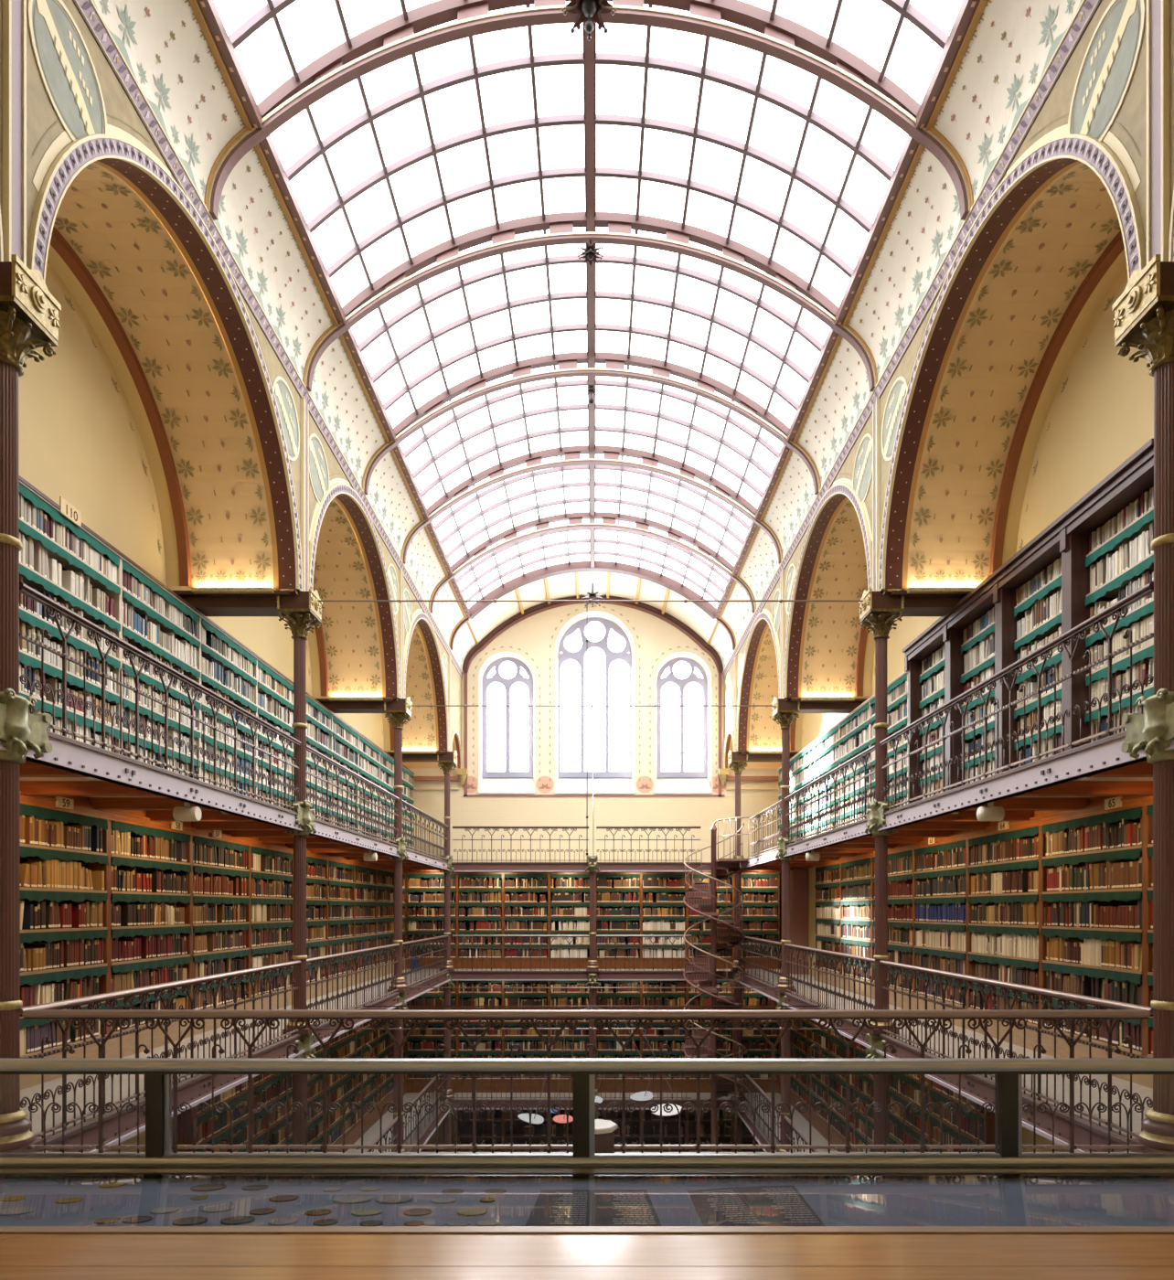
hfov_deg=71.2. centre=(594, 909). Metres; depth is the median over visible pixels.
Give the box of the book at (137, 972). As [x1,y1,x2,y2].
[134,970,138,987]
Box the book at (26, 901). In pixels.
[23,900,40,904]
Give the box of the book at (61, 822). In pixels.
[60,821,63,848]
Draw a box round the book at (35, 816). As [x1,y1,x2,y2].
[34,816,36,844]
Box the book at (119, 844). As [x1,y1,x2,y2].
[117,830,120,854]
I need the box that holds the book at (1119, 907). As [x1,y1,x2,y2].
[1118,906,1121,928]
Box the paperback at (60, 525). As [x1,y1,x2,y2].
[60,524,62,545]
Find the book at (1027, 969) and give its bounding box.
[1025,965,1038,970]
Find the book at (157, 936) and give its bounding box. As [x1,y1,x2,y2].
[156,935,159,957]
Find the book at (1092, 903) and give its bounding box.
[1090,902,1109,927]
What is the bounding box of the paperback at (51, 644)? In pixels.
[50,641,53,663]
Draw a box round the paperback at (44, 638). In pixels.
[43,638,45,661]
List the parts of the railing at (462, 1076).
rail, rail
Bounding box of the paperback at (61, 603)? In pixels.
[61,603,63,629]
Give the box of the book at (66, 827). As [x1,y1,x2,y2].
[64,826,68,848]
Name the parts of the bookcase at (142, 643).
shelf, shelf, shelf, shelf, shelf, cornice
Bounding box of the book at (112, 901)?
[111,900,113,927]
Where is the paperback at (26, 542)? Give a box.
[25,540,28,565]
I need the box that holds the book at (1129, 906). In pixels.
[1129,906,1130,928]
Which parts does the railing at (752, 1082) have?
post, rail, rail, post, handrail, post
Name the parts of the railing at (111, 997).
post, post, post, handrail, rail, rail, post, post, post, post, post, post, post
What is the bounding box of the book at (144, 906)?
[141,904,145,925]
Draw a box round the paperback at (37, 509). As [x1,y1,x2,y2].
[36,507,39,530]
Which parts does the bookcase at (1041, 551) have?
cornice, shelf, shelf, shelf, shelf, shelf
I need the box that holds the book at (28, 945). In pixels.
[27,944,47,970]
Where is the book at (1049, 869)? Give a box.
[1048,868,1050,891]
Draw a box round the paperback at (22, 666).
[20,661,26,692]
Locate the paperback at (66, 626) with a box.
[64,603,68,631]
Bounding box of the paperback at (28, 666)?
[27,665,31,693]
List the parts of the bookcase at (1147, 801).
cornice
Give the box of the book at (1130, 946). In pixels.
[1129,945,1131,970]
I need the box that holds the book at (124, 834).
[123,832,126,855]
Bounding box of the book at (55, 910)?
[53,900,57,928]
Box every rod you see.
[312,1026,868,1031]
[317,598,863,603]
[405,986,778,989]
[411,704,772,707]
[586,601,587,863]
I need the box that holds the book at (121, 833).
[119,832,123,854]
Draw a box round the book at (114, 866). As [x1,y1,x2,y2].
[113,864,117,891]
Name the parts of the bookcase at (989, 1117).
shelf, shelf, shelf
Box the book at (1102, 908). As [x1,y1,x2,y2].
[1100,906,1103,927]
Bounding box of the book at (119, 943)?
[117,941,120,961]
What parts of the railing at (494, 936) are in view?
post, post, rail, rail, handrail, post, post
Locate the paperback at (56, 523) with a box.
[54,522,58,543]
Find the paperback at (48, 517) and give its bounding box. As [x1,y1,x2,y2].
[47,517,49,537]
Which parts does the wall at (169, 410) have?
cornice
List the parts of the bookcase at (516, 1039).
shelf, shelf, shelf, shelf, shelf, shelf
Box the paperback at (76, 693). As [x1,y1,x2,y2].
[74,691,77,712]
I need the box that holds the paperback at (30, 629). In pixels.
[30,629,32,654]
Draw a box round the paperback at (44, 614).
[37,590,46,619]
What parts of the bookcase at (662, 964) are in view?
shelf, shelf, shelf, shelf, shelf, cornice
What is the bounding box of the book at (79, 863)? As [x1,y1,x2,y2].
[76,862,81,889]
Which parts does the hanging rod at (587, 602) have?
rod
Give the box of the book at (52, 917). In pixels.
[42,898,53,928]
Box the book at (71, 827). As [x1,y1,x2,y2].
[71,827,73,849]
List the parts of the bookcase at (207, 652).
shelf, shelf, shelf, shelf, shelf, cornice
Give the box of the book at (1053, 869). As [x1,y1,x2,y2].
[1052,868,1055,891]
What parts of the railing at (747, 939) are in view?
post, post, post, rail, rail, post, handrail, post, post, post, post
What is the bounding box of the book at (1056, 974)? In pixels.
[1055,972,1066,991]
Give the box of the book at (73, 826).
[64,824,84,850]
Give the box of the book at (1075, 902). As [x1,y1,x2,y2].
[1074,901,1079,927]
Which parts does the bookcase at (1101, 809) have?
cornice, shelf, shelf, shelf, shelf, shelf, panel, number plate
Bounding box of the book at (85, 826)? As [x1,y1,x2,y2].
[67,822,86,851]
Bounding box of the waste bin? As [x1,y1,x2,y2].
[411,958,417,970]
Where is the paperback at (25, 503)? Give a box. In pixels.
[23,501,26,521]
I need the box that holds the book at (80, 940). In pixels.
[78,938,82,966]
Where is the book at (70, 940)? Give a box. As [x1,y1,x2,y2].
[69,939,71,967]
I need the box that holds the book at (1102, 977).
[1100,977,1105,998]
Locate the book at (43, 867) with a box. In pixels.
[42,865,45,887]
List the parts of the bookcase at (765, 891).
shelf, shelf, cornice, shelf, shelf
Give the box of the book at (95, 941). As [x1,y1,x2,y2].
[94,939,96,964]
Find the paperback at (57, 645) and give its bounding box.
[55,644,59,666]
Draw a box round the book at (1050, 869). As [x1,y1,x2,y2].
[1050,868,1052,891]
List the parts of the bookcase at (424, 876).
shelf, shelf, shelf, shelf, cornice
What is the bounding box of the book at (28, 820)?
[25,817,32,844]
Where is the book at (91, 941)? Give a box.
[87,939,94,964]
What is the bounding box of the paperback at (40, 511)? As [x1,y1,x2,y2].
[39,509,42,532]
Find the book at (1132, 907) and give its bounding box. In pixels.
[1130,906,1134,928]
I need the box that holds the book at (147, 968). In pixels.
[146,968,148,985]
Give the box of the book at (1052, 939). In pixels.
[1051,938,1054,960]
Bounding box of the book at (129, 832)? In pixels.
[128,832,130,855]
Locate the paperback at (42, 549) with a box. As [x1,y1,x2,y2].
[41,546,44,575]
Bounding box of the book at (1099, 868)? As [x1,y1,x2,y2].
[1098,867,1100,889]
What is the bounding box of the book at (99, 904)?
[96,902,101,927]
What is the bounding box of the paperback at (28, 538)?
[24,536,31,568]
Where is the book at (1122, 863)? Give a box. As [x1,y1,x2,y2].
[1120,862,1124,888]
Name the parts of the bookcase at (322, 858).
shelf, shelf, shelf, shelf, cornice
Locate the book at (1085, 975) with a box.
[1080,974,1087,995]
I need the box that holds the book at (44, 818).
[43,818,47,846]
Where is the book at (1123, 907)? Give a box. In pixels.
[1121,906,1125,928]
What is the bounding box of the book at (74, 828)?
[73,827,75,849]
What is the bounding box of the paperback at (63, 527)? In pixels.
[54,521,64,547]
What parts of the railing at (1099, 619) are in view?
post, post, post, post, post, post, rail, post, rail, post, post, post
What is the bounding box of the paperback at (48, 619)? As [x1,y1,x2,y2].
[45,593,51,622]
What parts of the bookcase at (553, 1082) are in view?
shelf, shelf, shelf, shelf, shelf, shelf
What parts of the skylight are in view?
pane, pane, pane, pane, pane, pane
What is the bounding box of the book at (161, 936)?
[160,935,162,957]
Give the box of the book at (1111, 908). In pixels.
[1109,906,1113,927]
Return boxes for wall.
[0,0,463,1151]
[408,603,779,1151]
[722,0,1173,1151]
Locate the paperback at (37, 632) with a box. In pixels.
[34,629,40,658]
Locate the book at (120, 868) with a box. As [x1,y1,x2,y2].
[118,866,135,891]
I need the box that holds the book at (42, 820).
[41,819,43,845]
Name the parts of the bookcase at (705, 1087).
panel, shelf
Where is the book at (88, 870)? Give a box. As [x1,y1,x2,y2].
[87,870,89,889]
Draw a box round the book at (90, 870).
[87,869,93,889]
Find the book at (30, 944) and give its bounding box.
[30,943,51,969]
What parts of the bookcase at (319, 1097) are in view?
shelf, shelf, shelf, shelf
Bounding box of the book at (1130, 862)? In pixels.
[1129,861,1134,888]
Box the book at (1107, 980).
[1105,978,1119,999]
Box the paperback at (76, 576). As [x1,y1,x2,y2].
[74,574,78,597]
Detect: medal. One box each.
[0,1195,26,1201]
[0,1206,35,1215]
[54,1196,84,1204]
[94,1216,121,1224]
[98,1182,126,1187]
[121,1216,152,1223]
[149,1206,179,1214]
[171,1216,207,1226]
[190,1183,226,1191]
[190,1195,208,1200]
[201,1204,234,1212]
[220,1216,255,1225]
[241,1184,268,1190]
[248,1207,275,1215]
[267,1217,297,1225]
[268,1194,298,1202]
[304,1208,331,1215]
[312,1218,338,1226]
[322,1187,342,1192]
[332,1194,371,1204]
[351,1207,382,1215]
[359,1185,381,1191]
[359,1219,383,1226]
[374,1194,413,1204]
[403,1208,432,1215]
[404,1220,424,1226]
[431,1197,455,1203]
[441,1188,463,1194]
[446,1219,469,1226]
[457,1207,486,1215]
[475,1219,499,1226]
[479,1197,495,1203]
[484,1188,506,1194]
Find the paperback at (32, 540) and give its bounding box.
[32,540,33,569]
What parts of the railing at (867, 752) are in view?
post, post, post, post, post, post, rail, handrail, rail, post, post, post, post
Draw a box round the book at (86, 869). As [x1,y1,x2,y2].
[85,868,87,889]
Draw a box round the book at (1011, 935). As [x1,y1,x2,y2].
[1010,933,1013,956]
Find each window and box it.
[477,650,535,794]
[554,609,636,794]
[653,650,712,794]
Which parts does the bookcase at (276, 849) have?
cornice, shelf, shelf, shelf, shelf, shelf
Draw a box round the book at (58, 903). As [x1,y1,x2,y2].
[58,903,66,927]
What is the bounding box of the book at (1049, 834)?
[1046,831,1052,855]
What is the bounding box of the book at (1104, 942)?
[1102,939,1117,966]
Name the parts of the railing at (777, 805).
post, post, rail, handrail, rail, post, post, post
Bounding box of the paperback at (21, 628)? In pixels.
[19,626,24,650]
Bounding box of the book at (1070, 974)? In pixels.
[1069,973,1071,992]
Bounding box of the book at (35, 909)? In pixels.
[32,906,37,929]
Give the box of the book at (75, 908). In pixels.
[71,904,80,927]
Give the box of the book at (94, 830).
[90,824,98,852]
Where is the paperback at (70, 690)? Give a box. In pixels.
[69,689,73,710]
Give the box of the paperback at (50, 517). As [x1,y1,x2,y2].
[47,516,54,541]
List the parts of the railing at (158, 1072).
post, post, rail, rail, glass pane, post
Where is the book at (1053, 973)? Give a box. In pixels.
[1053,972,1055,990]
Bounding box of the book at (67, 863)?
[61,860,68,888]
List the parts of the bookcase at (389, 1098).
shelf, shelf, shelf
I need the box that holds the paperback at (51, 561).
[48,558,54,582]
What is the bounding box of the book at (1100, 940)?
[1098,938,1111,966]
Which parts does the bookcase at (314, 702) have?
shelf, shelf, shelf, shelf, cornice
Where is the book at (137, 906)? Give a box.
[136,905,139,926]
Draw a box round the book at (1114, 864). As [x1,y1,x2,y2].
[1112,863,1115,888]
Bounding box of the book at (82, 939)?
[82,938,84,965]
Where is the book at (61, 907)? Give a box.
[58,904,64,927]
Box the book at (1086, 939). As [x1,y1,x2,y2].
[1086,938,1087,964]
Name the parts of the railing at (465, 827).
post, post, rail, handrail, post, post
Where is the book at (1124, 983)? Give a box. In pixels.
[1122,981,1130,1002]
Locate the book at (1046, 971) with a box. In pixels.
[1045,970,1047,989]
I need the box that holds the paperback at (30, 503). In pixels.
[28,501,34,527]
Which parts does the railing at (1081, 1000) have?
post, post, post, post, post, post, post, rail, rail, handrail, post, post, post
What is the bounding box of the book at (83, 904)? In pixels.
[83,904,85,927]
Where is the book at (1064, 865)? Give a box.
[1062,864,1069,891]
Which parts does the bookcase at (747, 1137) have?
shelf, panel, shelf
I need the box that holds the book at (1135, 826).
[1132,823,1138,845]
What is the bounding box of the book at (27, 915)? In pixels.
[21,904,32,929]
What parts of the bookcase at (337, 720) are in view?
shelf, shelf, shelf, shelf, cornice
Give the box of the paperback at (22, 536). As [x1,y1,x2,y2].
[21,534,24,564]
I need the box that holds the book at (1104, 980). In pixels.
[1101,979,1105,999]
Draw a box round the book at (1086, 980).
[1082,975,1091,996]
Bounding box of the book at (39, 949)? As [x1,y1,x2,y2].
[38,948,42,970]
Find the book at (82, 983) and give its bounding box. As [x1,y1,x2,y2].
[82,982,84,996]
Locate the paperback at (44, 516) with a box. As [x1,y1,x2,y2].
[42,513,46,534]
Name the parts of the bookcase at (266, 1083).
shelf, shelf, shelf, shelf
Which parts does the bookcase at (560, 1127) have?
shelf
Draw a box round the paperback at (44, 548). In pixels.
[43,547,46,576]
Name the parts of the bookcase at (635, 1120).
shelf, shelf, shelf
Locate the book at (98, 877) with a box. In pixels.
[91,871,104,890]
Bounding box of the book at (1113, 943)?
[1111,941,1115,968]
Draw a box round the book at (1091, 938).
[1090,938,1092,965]
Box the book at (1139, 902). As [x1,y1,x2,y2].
[1137,900,1141,928]
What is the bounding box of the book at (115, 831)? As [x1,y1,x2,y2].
[114,829,117,854]
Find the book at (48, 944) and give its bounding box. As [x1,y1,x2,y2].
[47,944,49,969]
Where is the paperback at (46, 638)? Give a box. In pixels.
[45,638,47,661]
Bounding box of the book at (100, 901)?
[99,901,102,927]
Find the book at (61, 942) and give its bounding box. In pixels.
[42,938,63,968]
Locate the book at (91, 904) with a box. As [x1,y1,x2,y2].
[89,902,95,927]
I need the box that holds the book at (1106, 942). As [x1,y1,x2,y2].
[1105,940,1109,967]
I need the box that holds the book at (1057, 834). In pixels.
[1056,832,1058,854]
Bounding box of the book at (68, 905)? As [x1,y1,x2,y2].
[66,904,69,927]
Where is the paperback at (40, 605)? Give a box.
[39,603,42,618]
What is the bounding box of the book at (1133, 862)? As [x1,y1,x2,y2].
[1132,862,1134,887]
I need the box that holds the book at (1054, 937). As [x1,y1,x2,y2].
[1054,937,1059,960]
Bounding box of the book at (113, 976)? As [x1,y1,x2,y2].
[111,974,117,991]
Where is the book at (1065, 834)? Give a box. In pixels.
[1064,832,1068,853]
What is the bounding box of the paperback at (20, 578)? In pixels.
[19,576,22,607]
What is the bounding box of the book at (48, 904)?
[45,900,53,928]
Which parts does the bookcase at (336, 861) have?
shelf, shelf, shelf, shelf, cornice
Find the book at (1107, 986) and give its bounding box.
[1106,984,1109,1000]
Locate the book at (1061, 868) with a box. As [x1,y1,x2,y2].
[1059,865,1062,891]
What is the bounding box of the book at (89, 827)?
[87,826,90,851]
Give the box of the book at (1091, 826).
[1090,826,1092,851]
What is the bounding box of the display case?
[0,1165,1173,1279]
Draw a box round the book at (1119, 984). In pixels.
[1117,981,1121,1002]
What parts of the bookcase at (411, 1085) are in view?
shelf, shelf, shelf, shelf, panel, shelf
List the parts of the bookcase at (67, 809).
panel, shelf, shelf, shelf, shelf, shelf, shelf, number plate, cornice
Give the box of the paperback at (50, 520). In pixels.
[49,519,53,539]
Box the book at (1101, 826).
[1098,824,1103,850]
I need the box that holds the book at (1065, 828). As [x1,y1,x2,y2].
[1060,828,1068,854]
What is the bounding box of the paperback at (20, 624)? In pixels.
[19,622,27,652]
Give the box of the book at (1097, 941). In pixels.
[1096,938,1098,966]
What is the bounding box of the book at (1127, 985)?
[1125,982,1131,1002]
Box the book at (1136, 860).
[1134,859,1138,887]
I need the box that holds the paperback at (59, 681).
[57,680,62,705]
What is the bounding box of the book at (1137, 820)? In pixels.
[1121,818,1141,847]
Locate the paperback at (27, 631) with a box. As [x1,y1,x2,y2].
[25,629,31,653]
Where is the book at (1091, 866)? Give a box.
[1088,864,1093,889]
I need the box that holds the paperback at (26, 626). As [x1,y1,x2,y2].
[25,625,34,655]
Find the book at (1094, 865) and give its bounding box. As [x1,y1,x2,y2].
[1093,864,1096,889]
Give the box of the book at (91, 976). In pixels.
[91,976,93,995]
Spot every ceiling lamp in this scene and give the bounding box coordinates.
[85,777,99,779]
[1076,777,1089,779]
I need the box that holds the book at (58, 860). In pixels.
[58,860,61,888]
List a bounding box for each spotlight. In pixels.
[172,801,201,821]
[362,850,377,861]
[805,850,819,861]
[976,801,1004,821]
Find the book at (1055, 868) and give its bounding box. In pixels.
[1055,867,1056,891]
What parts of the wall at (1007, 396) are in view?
cornice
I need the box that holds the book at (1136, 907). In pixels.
[1134,906,1137,928]
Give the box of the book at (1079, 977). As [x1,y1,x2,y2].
[1077,975,1081,994]
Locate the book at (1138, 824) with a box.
[1138,823,1140,845]
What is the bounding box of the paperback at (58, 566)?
[56,563,61,586]
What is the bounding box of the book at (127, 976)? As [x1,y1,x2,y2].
[126,974,128,989]
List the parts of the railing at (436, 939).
post, post, post, post, post, rail, handrail, rail, post, post, post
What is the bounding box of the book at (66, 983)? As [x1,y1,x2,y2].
[51,978,69,1000]
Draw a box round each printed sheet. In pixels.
[525,1189,591,1226]
[590,1189,661,1226]
[687,1186,767,1226]
[734,1184,825,1226]
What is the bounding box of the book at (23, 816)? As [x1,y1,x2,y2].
[21,814,25,843]
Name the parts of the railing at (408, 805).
post, post, post, post, post, rail, handrail, rail, post, post, post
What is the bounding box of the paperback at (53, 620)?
[52,597,55,625]
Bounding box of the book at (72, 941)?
[71,939,74,967]
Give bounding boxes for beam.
[172,587,291,616]
[315,697,394,713]
[386,751,444,761]
[740,751,798,761]
[789,697,867,713]
[889,587,974,616]
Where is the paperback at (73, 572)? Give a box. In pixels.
[73,572,74,594]
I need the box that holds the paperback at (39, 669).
[34,668,44,699]
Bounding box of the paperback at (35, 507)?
[34,507,36,528]
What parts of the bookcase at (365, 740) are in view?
shelf, shelf, cornice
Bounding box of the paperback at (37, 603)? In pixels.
[36,601,39,616]
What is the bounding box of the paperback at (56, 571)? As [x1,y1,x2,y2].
[54,559,57,584]
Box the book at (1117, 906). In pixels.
[1116,906,1118,928]
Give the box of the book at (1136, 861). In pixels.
[1136,861,1138,887]
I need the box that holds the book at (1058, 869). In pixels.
[1056,866,1059,891]
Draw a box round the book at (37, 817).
[36,817,38,845]
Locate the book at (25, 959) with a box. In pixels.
[23,949,26,971]
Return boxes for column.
[0,254,61,1152]
[276,588,322,1151]
[384,696,412,1151]
[437,749,457,1151]
[585,854,599,1119]
[727,749,747,1151]
[771,696,799,1151]
[858,588,905,1151]
[1112,254,1173,1152]
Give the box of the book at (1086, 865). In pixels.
[1085,864,1089,890]
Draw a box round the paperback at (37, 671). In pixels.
[34,669,39,697]
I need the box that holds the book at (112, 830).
[111,829,114,853]
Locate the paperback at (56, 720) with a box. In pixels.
[54,717,57,734]
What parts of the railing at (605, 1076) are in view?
rail, rail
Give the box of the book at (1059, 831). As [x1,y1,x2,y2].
[1058,831,1060,854]
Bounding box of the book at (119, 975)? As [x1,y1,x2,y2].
[118,974,120,991]
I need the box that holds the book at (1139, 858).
[1138,856,1141,887]
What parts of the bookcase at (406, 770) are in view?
cornice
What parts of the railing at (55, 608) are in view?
post, post, post, rail, post, rail, post, post, post, post, post, post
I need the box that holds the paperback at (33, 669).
[32,667,34,695]
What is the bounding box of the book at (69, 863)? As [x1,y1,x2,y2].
[68,861,71,889]
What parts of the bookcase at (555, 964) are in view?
cornice, shelf, shelf, shelf, shelf, shelf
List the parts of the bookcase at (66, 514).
panel, shelf, shelf, shelf, shelf, shelf, number plate, cornice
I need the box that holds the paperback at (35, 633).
[34,632,36,656]
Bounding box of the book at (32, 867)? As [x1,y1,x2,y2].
[30,864,34,887]
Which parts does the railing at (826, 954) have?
post, post, post, post, post, post, rail, handrail, rail, post, post, post, post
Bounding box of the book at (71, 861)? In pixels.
[71,861,73,889]
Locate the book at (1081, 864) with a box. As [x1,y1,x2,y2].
[1069,862,1087,890]
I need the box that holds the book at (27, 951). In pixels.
[25,949,31,971]
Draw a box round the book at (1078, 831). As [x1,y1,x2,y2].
[1077,830,1080,853]
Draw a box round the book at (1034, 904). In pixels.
[1031,901,1036,925]
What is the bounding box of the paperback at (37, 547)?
[33,544,41,574]
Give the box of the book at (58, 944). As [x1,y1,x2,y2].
[54,943,59,968]
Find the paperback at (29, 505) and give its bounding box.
[29,504,31,524]
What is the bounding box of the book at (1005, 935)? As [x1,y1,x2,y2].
[1003,933,1006,955]
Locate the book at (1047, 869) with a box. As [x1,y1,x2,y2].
[1046,868,1048,891]
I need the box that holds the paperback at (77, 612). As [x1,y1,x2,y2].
[74,610,80,638]
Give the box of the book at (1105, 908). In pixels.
[1104,906,1107,927]
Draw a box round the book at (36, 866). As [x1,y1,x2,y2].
[34,864,37,887]
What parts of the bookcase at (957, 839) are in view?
number plate, cornice, shelf, shelf, shelf, shelf, shelf, panel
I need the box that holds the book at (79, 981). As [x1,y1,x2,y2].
[69,977,82,997]
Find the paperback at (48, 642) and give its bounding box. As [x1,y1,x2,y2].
[47,640,50,662]
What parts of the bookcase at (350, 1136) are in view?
shelf, shelf, shelf, shelf, shelf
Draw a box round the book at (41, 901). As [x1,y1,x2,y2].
[41,900,45,928]
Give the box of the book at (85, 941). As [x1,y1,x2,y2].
[84,939,87,965]
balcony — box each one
[0,731,1173,872]
[20,965,1152,1151]
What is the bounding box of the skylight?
[189,0,987,650]
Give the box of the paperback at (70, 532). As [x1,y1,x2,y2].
[69,529,72,553]
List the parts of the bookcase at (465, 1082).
shelf, shelf, shelf, shelf, shelf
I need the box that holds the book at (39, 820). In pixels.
[38,819,41,845]
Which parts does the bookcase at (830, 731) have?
cornice, shelf, shelf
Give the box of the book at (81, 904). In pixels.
[71,903,83,927]
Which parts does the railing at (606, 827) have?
post, post, post, rail, handrail, post, post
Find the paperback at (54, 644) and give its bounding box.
[52,641,55,665]
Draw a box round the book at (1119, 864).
[1118,863,1120,888]
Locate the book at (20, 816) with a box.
[20,815,21,843]
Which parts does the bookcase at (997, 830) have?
cornice, shelf, shelf, shelf, shelf, shelf, number plate, panel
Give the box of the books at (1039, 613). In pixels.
[18,487,1153,850]
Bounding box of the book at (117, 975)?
[117,974,118,991]
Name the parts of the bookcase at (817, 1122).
shelf, shelf, shelf, shelf, shelf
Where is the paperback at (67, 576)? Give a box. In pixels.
[61,570,73,593]
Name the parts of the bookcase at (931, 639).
cornice, shelf, shelf, shelf, shelf, shelf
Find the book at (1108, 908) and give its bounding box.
[1107,906,1109,927]
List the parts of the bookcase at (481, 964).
shelf, shelf, shelf, shelf, shelf, cornice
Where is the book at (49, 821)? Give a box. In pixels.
[47,819,59,847]
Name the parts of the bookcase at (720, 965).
cornice, shelf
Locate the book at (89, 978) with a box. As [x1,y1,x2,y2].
[82,975,91,995]
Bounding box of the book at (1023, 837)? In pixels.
[1015,836,1031,860]
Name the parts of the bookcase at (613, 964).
shelf, shelf, shelf, shelf, shelf, cornice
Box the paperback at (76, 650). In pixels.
[74,649,78,675]
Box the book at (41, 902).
[40,901,43,928]
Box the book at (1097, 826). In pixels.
[1096,823,1103,850]
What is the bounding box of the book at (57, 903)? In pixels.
[55,901,60,928]
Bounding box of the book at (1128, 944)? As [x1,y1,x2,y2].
[1127,943,1130,969]
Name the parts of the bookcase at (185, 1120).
shelf, shelf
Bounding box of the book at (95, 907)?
[89,901,96,927]
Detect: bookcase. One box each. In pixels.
[18,474,123,754]
[19,790,114,1089]
[108,810,194,1057]
[120,554,202,780]
[177,1088,247,1151]
[191,829,254,1035]
[200,614,258,799]
[250,837,293,1009]
[252,1074,292,1151]
[256,656,293,801]
[305,691,333,823]
[306,848,329,1000]
[307,1044,330,1151]
[327,856,357,992]
[329,1029,356,1151]
[332,713,360,831]
[354,860,377,984]
[355,1022,378,1141]
[358,733,381,839]
[376,865,394,977]
[377,1019,393,1119]
[380,748,394,835]
[402,764,414,850]
[402,869,406,970]
[403,1019,405,1095]
[405,872,457,969]
[405,980,457,1092]
[457,872,502,968]
[457,980,502,1092]
[457,1109,502,1151]
[502,872,549,968]
[502,980,549,1092]
[502,1109,547,1151]
[549,872,589,968]
[549,980,588,1092]
[550,1109,572,1151]
[595,872,640,968]
[596,980,640,1092]
[596,1109,640,1151]
[640,872,687,968]
[640,980,687,1092]
[640,1109,687,1151]
[687,872,733,969]
[687,980,733,1092]
[687,1109,733,1151]
[733,872,779,969]
[733,992,778,1092]
[733,1116,764,1151]
[777,757,794,837]
[778,1020,780,1094]
[790,1019,807,1119]
[793,741,814,842]
[806,1019,828,1140]
[812,722,839,829]
[812,859,840,988]
[827,1029,854,1151]
[837,699,869,826]
[838,853,871,998]
[853,1041,874,1151]
[867,671,907,809]
[869,842,913,1009]
[888,1074,929,1151]
[902,617,947,803]
[906,671,907,793]
[909,830,967,1028]
[929,1079,994,1151]
[940,574,998,790]
[962,810,1040,1051]
[991,518,1066,773]
[1035,796,1144,1085]
[1057,438,1153,750]
[1138,795,1152,1088]
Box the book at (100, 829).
[98,827,102,853]
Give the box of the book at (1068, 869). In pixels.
[1066,867,1069,890]
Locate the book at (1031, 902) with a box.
[1031,902,1033,925]
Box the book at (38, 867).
[37,865,41,887]
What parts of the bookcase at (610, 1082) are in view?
shelf, shelf, shelf, shelf, shelf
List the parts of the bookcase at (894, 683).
cornice, shelf, shelf, shelf, shelf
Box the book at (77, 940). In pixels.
[76,939,78,966]
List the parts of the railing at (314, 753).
post, post, post, post, rail, handrail, rail, post, post, post, post, post, post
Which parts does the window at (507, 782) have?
sill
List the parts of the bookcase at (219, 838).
panel, number plate, shelf, shelf, shelf, shelf, cornice, shelf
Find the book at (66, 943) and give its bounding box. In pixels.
[64,939,69,967]
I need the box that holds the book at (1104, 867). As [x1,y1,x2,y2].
[1102,865,1106,889]
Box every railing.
[0,1057,1173,1165]
[19,581,301,811]
[20,960,301,1141]
[22,1009,1150,1152]
[306,745,399,844]
[306,943,399,1026]
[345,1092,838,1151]
[362,1116,397,1151]
[402,800,448,861]
[402,935,448,987]
[403,1074,447,1151]
[452,826,588,862]
[452,934,588,970]
[452,1074,572,1099]
[596,826,700,862]
[596,934,691,970]
[596,1074,691,1099]
[736,936,781,987]
[736,1074,780,1151]
[749,800,781,857]
[784,745,874,844]
[784,943,874,1025]
[784,1116,820,1151]
[879,581,1153,811]
[879,960,1152,1141]
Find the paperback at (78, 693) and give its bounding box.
[77,693,79,712]
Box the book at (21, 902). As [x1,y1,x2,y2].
[19,900,24,929]
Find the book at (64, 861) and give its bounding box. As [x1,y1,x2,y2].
[64,861,65,888]
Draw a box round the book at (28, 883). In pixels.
[27,866,30,887]
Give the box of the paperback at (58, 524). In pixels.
[58,523,60,544]
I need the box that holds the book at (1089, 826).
[1088,826,1090,851]
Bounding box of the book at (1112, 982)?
[1111,981,1113,1000]
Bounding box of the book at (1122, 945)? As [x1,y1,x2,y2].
[1120,944,1123,969]
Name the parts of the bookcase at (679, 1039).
shelf, shelf, shelf, shelf, shelf, shelf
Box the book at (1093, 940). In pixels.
[1092,938,1096,965]
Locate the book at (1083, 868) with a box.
[1082,866,1085,890]
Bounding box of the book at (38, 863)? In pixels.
[21,861,42,887]
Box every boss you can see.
[561,0,617,41]
[577,239,603,267]
[580,583,604,607]
[584,380,598,404]
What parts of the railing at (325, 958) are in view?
post, post, post, post, rail, handrail, rail, post, post, post, post, post, post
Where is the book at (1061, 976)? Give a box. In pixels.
[1059,973,1069,991]
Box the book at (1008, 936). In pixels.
[1007,934,1010,956]
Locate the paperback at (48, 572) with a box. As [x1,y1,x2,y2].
[45,548,49,578]
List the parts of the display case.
frame, frame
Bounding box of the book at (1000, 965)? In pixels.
[1000,964,1002,981]

